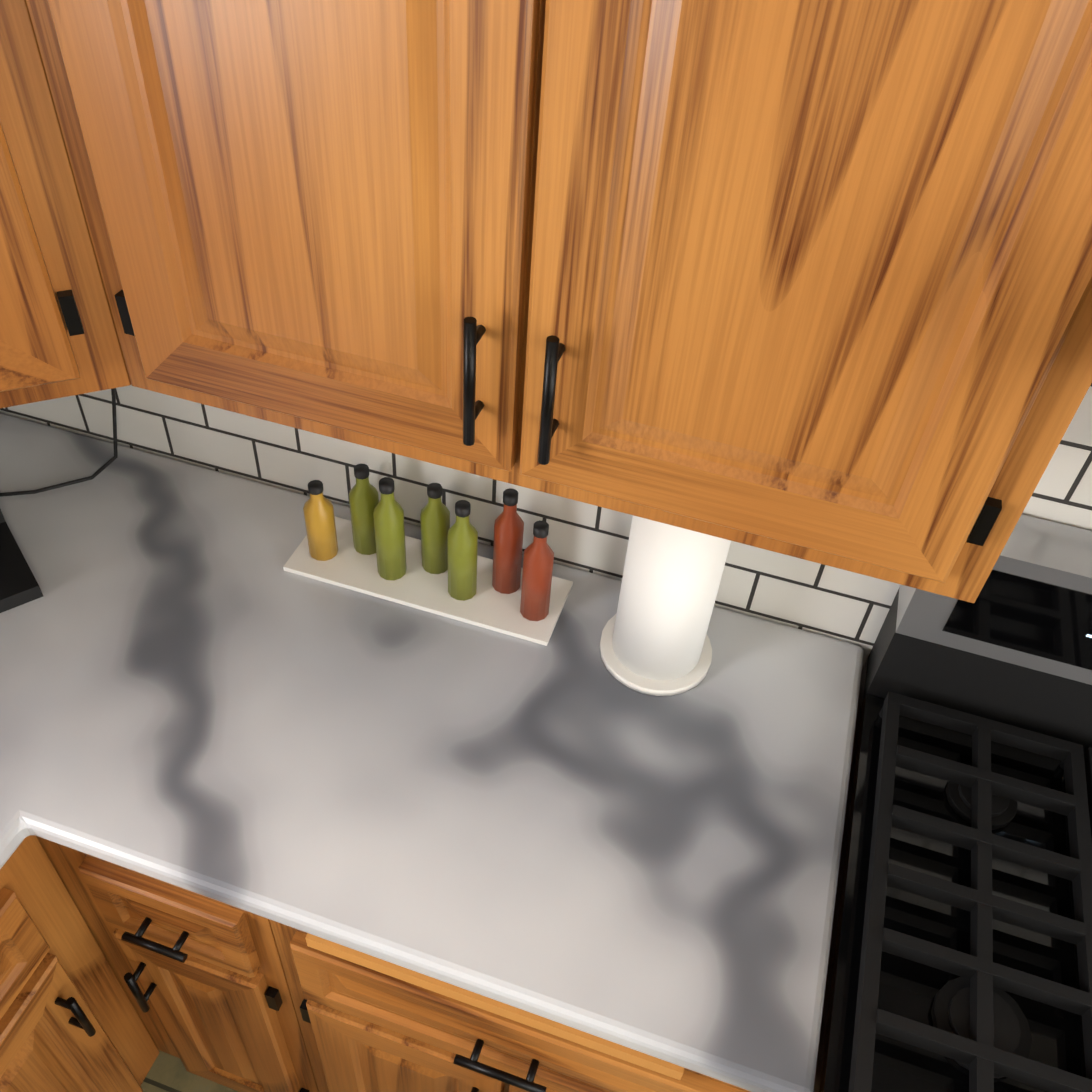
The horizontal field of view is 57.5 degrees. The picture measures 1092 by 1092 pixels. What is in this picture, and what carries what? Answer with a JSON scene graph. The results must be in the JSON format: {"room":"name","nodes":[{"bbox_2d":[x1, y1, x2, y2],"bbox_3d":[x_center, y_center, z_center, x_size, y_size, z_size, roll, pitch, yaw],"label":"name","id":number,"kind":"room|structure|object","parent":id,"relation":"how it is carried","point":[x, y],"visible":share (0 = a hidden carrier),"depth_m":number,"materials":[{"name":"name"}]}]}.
{"room":"kitchen","nodes":[
{"label":"kitchen","id":0,"kind":"room"},
{"bbox_2d":[141,1050,238,1091],"bbox_3d":[0.505,2.079,0.819,4.640,0.100,3.580,15,45,10],"label":"floor","id":1,"kind":"structure","parent":0,"point":[168,1073],"depth_m":1.79,"materials":[{"name":"tile"}]},
{"bbox_2d":[0,835,159,1091],"bbox_3d":[-0.987,0.720,1.387,0.664,0.875,0.465,15,45,10],"label":"base cabinet","id":2,"kind":"object","parent":1,"relation":"on","point":[70,1020],"visible":1,"depth_m":1.33,"materials":[{"name":"brown wood"}]},
{"bbox_2d":[36,836,318,1091],"bbox_3d":[-0.706,0.420,1.721,0.922,0.875,0.664,15,45,10],"label":"base cabinet","id":3,"kind":"object","parent":1,"relation":"on","point":[202,979],"visible":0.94,"depth_m":1.34,"materials":[{"name":"brown wood"}]},
{"bbox_2d":[0,413,294,868],"bbox_3d":[-1.220,0.923,0.497,0.644,0.038,3.336,15,45,10],"label":"countertop","id":4,"kind":"structure","parent":3,"relation":"on","point":[122,560],"depth_m":1.43,"materials":[{"name":"stone"}]},
{"bbox_2d":[0,509,42,612],"bbox_3d":[-0.818,-0.083,1.282,0.170,0.360,0.267,-25,52,-28],"label":"coffee maker","id":5,"kind":"object","parent":4,"relation":"on","point":[19,585],"visible":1,"depth_m":1.39,"materials":[{"name":"black plastic"}]},
{"bbox_2d":[24,493,862,1091],"bbox_3d":[-0.066,0.245,1.298,0.900,0.038,0.636,15,45,10],"label":"countertop","id":6,"kind":"structure","parent":3,"relation":"on","point":[202,691],"depth_m":1.20,"materials":[{"name":"stone"}]},
{"bbox_2d":[600,515,730,695],"bbox_3d":[0.164,0.021,1.268,0.156,0.352,0.156,15,45,10],"label":"paper towel holder","id":7,"kind":"object","parent":6,"relation":"on","point":[655,640],"visible":0.58,"depth_m":1.26,"materials":[{"name":"white paper"}]},
{"bbox_2d":[269,919,750,1091],"bbox_3d":[0.025,0.621,1.579,0.617,0.875,0.676,15,45,10],"label":"base cabinet","id":8,"kind":"object","parent":1,"relation":"on","point":[368,1023],"visible":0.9,"depth_m":1.18,"materials":[{"name":"brown wood"}]},
{"bbox_2d":[813,514,1091,1091],"bbox_3d":[0.708,0.707,1.313,0.788,1.205,0.738,15,45,10],"label":"range","id":9,"kind":"object","parent":1,"relation":"on","point":[960,956],"visible":0.92,"depth_m":1.17,"materials":[{"name":"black metal"}]},
{"bbox_2d":[0,383,1091,668],"bbox_3d":[1.106,0.107,1.202,4.400,2.270,0.120,15,45,10],"label":"wall","id":10,"kind":"structure","parent":0,"point":[804,595],"depth_m":1.48,"materials":[{"name":"tile"}]},
{"bbox_2d":[0,388,117,496],"bbox_3d":[-0.732,-0.240,1.443,0.246,0.371,0.211,15,45,10],"label":"power cord","id":11,"kind":"object","parent":10,"relation":"attached to","point":[104,466],"visible":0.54,"depth_m":1.54,"materials":[{"name":"white plastic"},{"name":"black rubber"}]},
{"bbox_2d":[0,0,130,407],"bbox_3d":[-0.741,-0.598,0.818,0.663,0.946,0.623,15,45,10],"label":"upper cabinet","id":12,"kind":"object","parent":10,"relation":"attached to","point":[59,337],"visible":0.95,"depth_m":0.95,"materials":[{"name":"brown wood"}]},
{"bbox_2d":[26,0,1091,602],"bbox_3d":[0.042,-0.483,0.768,0.896,0.946,0.364,15,45,10],"label":"upper cabinet","id":13,"kind":"object","parent":10,"relation":"attached to","point":[808,280],"visible":1,"depth_m":0.79,"materials":[{"name":"brown wood"}]}
]}

